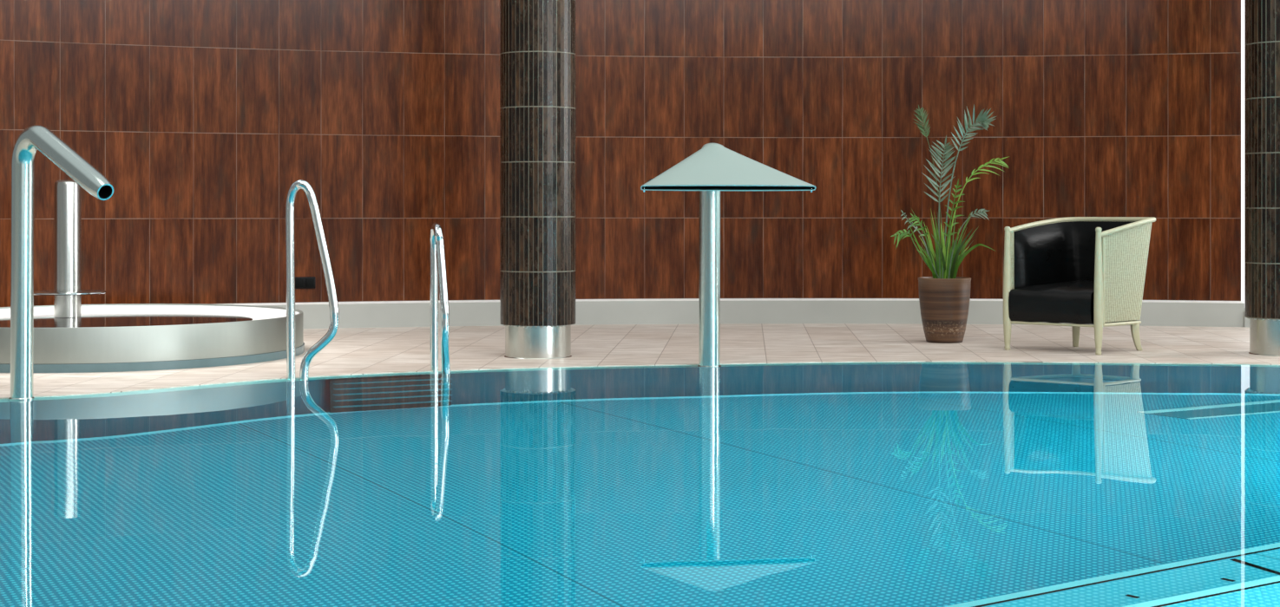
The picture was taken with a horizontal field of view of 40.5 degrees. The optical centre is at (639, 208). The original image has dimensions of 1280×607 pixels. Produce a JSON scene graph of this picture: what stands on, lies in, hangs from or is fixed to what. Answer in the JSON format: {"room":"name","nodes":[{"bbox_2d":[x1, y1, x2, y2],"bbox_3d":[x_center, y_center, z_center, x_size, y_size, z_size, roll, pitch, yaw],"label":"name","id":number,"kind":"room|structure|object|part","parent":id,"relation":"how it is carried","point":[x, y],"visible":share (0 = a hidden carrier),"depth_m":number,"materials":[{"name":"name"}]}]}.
{"room":"indoor swimming pool","nodes":[
{"label":"indoor swimming pool","id":0,"kind":"room"},
{"bbox_2d":[500,0,575,359],"bbox_3d":[-0.592,-0.940,10.075,0.437,3.600,0.436,0,0,0],"label":"tiled column","id":1,"kind":"structure","parent":0,"point":[538,36],"depth_m":9.89,"materials":[{"name":"tile"}]},
{"bbox_2d":[0,0,1240,307],"bbox_3d":[-1.315,-0.940,12.111,11.487,3.600,1.596,0,0,-13],"label":"wall","id":2,"kind":"structure","parent":0,"point":[200,117],"depth_m":12.70,"materials":[{"name":"brown wood"}]},
{"bbox_2d":[295,276,315,288],"bbox_3d":[-2.393,0.533,12.378,0.155,0.084,0.021,0,0,-17],"label":"wall socket","id":3,"kind":"object","parent":2,"relation":"attached to","point":[300,282],"visible":0.82,"depth_m":12.37,"materials":[{"name":"black plastic"}]},
{"bbox_2d":[219,298,1244,328],"bbox_3d":[-1.274,0.767,11.973,11.278,0.186,1.381,0,0,-13],"label":"baseboard","id":4,"kind":"structure","parent":2,"relation":"attached to","point":[382,314],"depth_m":12.82,"materials":[{"name":"stone"}]},
{"bbox_2d":[0,323,1279,399],"bbox_3d":[0.500,0.875,5.250,19.000,0.030,18.500,0,0,0],"label":"floor","id":5,"kind":"structure","parent":0,"point":[385,350],"depth_m":10.65,"materials":[{"name":"tile"}]},
{"bbox_2d":[0,303,304,373],"bbox_3d":[-3.150,0.743,10.200,2.316,0.235,2.316,0,0,0],"label":"tub","id":6,"kind":"object","parent":5,"relation":"on","point":[114,338],"visible":0.91,"depth_m":9.40,"materials":[{"name":"metal"}]},
{"bbox_2d":[33,180,106,317],"bbox_3d":[-3.495,0.247,10.600,0.456,0.834,0.456,0,0,0],"label":"post","id":7,"kind":"object","parent":6,"relation":"on","point":[67,292],"visible":0.89,"depth_m":10.53,"materials":[{"name":"metal"}]},
{"bbox_3d":[-3.495,0.247,10.600,0.158,0.834,0.158,0,0,0],"label":"post","id":8,"kind":"part","parent":7,"relation":"part of","materials":[{"name":"metal"}]},
{"bbox_2d":[285,179,339,380],"bbox_3d":[-1.661,0.369,8.763,0.288,1.024,0.086,0,0,15],"label":"pool handrail","id":9,"kind":"object","parent":5,"relation":"on","point":[296,186],"visible":0.96,"depth_m":8.76,"materials":[{"name":"metal"}]},
{"bbox_2d":[429,223,450,374],"bbox_3d":[-1.041,0.480,9.094,0.096,0.805,0.293,0,0,-17],"label":"pool handrail","id":10,"kind":"object","parent":5,"relation":"on","point":[437,265],"visible":0.94,"depth_m":9.03,"materials":[{"name":"metal"}]},
{"bbox_2d":[0,361,1279,606],"bbox_3d":[1.096,1.537,4.071,12.607,1.346,11.365,0,0,0],"label":"swimming pool","id":11,"kind":"object","parent":5,"relation":"in","point":[865,484],"visible":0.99,"depth_m":5.39,"materials":[{"name":"water"},{"name":"tile"}]},
{"bbox_2d":[8,124,113,400],"bbox_3d":[-2.540,0.255,7.611,0.792,1.251,0.117,0,0,41],"label":"spout","id":12,"kind":"object","parent":11,"relation":"on","point":[33,138],"visible":0.93,"depth_m":7.79,"materials":[{"name":"metal"}]},
{"bbox_2d":[640,143,816,367],"bbox_3d":[0.418,0.263,9.254,0.923,1.235,0.608,0,0,-8],"label":"fountain","id":13,"kind":"object","parent":11,"relation":"on","point":[714,168],"visible":0.95,"depth_m":9.24,"materials":[{"name":"metal"}]},
{"bbox_2d":[890,104,1008,343],"bbox_3d":[1.949,0.093,11.052,0.756,1.534,0.513,0,0,0],"label":"potted palm","id":14,"kind":"object","parent":5,"relation":"on","point":[944,297],"visible":1,"depth_m":11.02,"materials":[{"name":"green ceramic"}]},
{"bbox_3d":[1.803,0.278,11.052,0.213,0.359,0.178,0,0,0],"label":"blade","id":15,"kind":"part","parent":14,"relation":"part of","materials":[{"name":"green plant"}]},
{"bbox_3d":[1.855,0.271,11.148,0.072,0.384,0.004,0,0,10],"label":"blade","id":16,"kind":"part","parent":14,"relation":"part of","materials":[{"name":"green plant"}]},
{"bbox_3d":[1.852,0.359,11.086,0.014,0.208,0.134,0,0,39],"label":"blade","id":17,"kind":"part","parent":14,"relation":"part of","materials":[{"name":"green plant"}]},
{"bbox_3d":[1.861,0.286,11.064,0.015,0.354,0.170,0,0,28],"label":"blade","id":18,"kind":"part","parent":14,"relation":"part of","materials":[{"name":"green plant"}]},
{"bbox_3d":[1.875,0.354,11.093,0.076,0.217,0.095,0,0,0],"label":"blade","id":19,"kind":"part","parent":14,"relation":"part of","materials":[{"name":"green plant"}]},
{"bbox_3d":[1.898,0.228,11.177,0.045,0.469,0.074,0,0,0],"label":"blade","id":20,"kind":"part","parent":14,"relation":"part of","materials":[{"name":"green plant"}]},
{"bbox_3d":[1.879,0.248,11.085,0.072,0.430,0.110,0,0,0],"label":"blade","id":21,"kind":"part","parent":14,"relation":"part of","materials":[{"name":"green plant"}]},
{"bbox_3d":[1.897,0.266,11.073,0.047,0.393,0.134,0,0,0],"label":"blade","id":22,"kind":"part","parent":14,"relation":"part of","materials":[{"name":"green plant"}]},
{"bbox_3d":[1.901,0.237,11.078,0.075,0.452,0.125,0,0,0],"label":"blade","id":23,"kind":"part","parent":14,"relation":"part of","materials":[{"name":"green plant"}]},
{"bbox_3d":[1.899,0.302,11.050,0.133,0.297,0.180,0,0,0],"label":"blade","id":24,"kind":"part","parent":14,"relation":"part of","materials":[{"name":"green plant"}]},
{"bbox_3d":[1.938,0.273,11.107,0.039,0.369,0.067,0,0,0],"label":"blade","id":25,"kind":"part","parent":14,"relation":"part of","materials":[{"name":"green plant"}]},
{"bbox_2d":[918,276,971,343],"bbox_3d":[1.954,0.653,11.140,0.338,0.414,0.338,0,0,0],"label":"pot","id":26,"kind":"object","parent":14,"relation":"attached to","point":[944,301],"depth_m":11.02,"materials":[{"name":"brown ceramic"}]},
{"bbox_3d":[1.980,0.329,11.116,0.062,0.258,0.050,0,0,0],"label":"blade","id":27,"kind":"part","parent":14,"relation":"part of","materials":[{"name":"green plant"}]},
{"bbox_3d":[1.983,0.267,11.103,0.008,0.390,0.075,0,0,5],"label":"blade","id":28,"kind":"part","parent":14,"relation":"part of","materials":[{"name":"green plant"}]},
{"bbox_3d":[1.991,0.363,11.119,0.048,0.200,0.042,0,0,0],"label":"blade","id":29,"kind":"part","parent":14,"relation":"part of","materials":[{"name":"green plant"}]},
{"bbox_3d":[2.014,0.317,11.109,0.077,0.280,0.063,0,0,0],"label":"blade","id":30,"kind":"part","parent":14,"relation":"part of","materials":[{"name":"green plant"}]},
{"bbox_3d":[2.016,0.291,11.085,0.020,0.343,0.111,0,0,0],"label":"blade","id":31,"kind":"part","parent":14,"relation":"part of","materials":[{"name":"green plant"}]},
{"bbox_3d":[2.028,0.338,11.077,0.062,0.249,0.127,0,0,0],"label":"blade","id":32,"kind":"part","parent":14,"relation":"part of","materials":[{"name":"green plant"}]},
{"bbox_3d":[2.054,0.289,11.082,0.130,0.336,0.117,0,0,0],"label":"blade","id":33,"kind":"part","parent":14,"relation":"part of","materials":[{"name":"green plant"}]},
{"bbox_3d":[2.067,0.237,11.104,0.092,0.450,0.072,0,0,0],"label":"blade","id":34,"kind":"part","parent":14,"relation":"part of","materials":[{"name":"green plant"}]},
{"bbox_3d":[2.084,0.311,11.146,0.134,0.303,0.013,0,0,0],"label":"blade","id":35,"kind":"part","parent":14,"relation":"part of","materials":[{"name":"green plant"}]},
{"bbox_3d":[2.104,0.286,11.165,0.170,0.353,0.051,0,0,0],"label":"blade","id":36,"kind":"part","parent":14,"relation":"part of","materials":[{"name":"green plant"}]},
{"bbox_3d":[2.112,0.338,10.990,0.225,0.226,0.300,0,0,0],"label":"blade","id":37,"kind":"part","parent":14,"relation":"part of","materials":[{"name":"green plant"}]},
{"bbox_2d":[1003,216,1155,354],"bbox_3d":[2.673,0.458,10.544,0.730,0.804,0.632,0,0,-42],"label":"armchair","id":38,"kind":"object","parent":5,"relation":"on","point":[1078,272],"visible":1,"depth_m":10.47,"materials":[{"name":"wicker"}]},
{"bbox_3d":[2.229,0.485,10.530,0.055,0.749,0.055,0,0,0],"label":"leg","id":39,"kind":"part","parent":38,"relation":"part of","materials":[{"name":"green paint"}]},
{"bbox_3d":[2.457,0.692,10.348,0.584,0.016,0.017,0,0,39],"label":"rail","id":40,"kind":"part","parent":38,"relation":"part of","materials":[{"name":"green paint"}]},
{"bbox_2d":[1008,280,1129,324],"bbox_3d":[2.592,0.561,10.475,0.582,0.245,0.439,0,0,41],"label":"seat cushion","id":41,"kind":"object","parent":38,"relation":"on","point":[1030,302],"depth_m":10.33,"materials":[{"name":"black leather"}]},
{"bbox_3d":[2.695,0.777,10.737,0.046,0.166,0.066,0,0,0],"label":"leg","id":42,"kind":"part","parent":38,"relation":"part of","materials":[{"name":"green paint"}]},
{"bbox_3d":[2.633,0.690,10.511,0.629,0.021,0.515,0,0,41],"label":"apron rail","id":43,"kind":"part","parent":38,"relation":"part of","materials":[{"name":"green paint"}]},
{"bbox_3d":[2.688,0.115,10.546,0.708,0.119,0.612,0,0,-42],"label":"rail","id":44,"kind":"part","parent":38,"relation":"part of","materials":[{"name":"green paint"}]},
{"bbox_3d":[2.685,0.485,10.165,0.055,0.749,0.055,0,0,0],"label":"leg","id":45,"kind":"part","parent":38,"relation":"part of","materials":[{"name":"green paint"}]},
{"bbox_3d":[2.998,0.777,10.480,0.066,0.166,0.046,0,0,0],"label":"leg","id":46,"kind":"part","parent":38,"relation":"part of","materials":[{"name":"green paint"}]},
{"bbox_2d":[1244,0,1279,356],"bbox_3d":[3.799,-0.940,10.240,0.437,3.600,0.436,0,0,0],"label":"tiled column","id":47,"kind":"structure","parent":0,"point":[1262,17],"depth_m":10.12,"materials":[{"name":"tile"}]}
]}

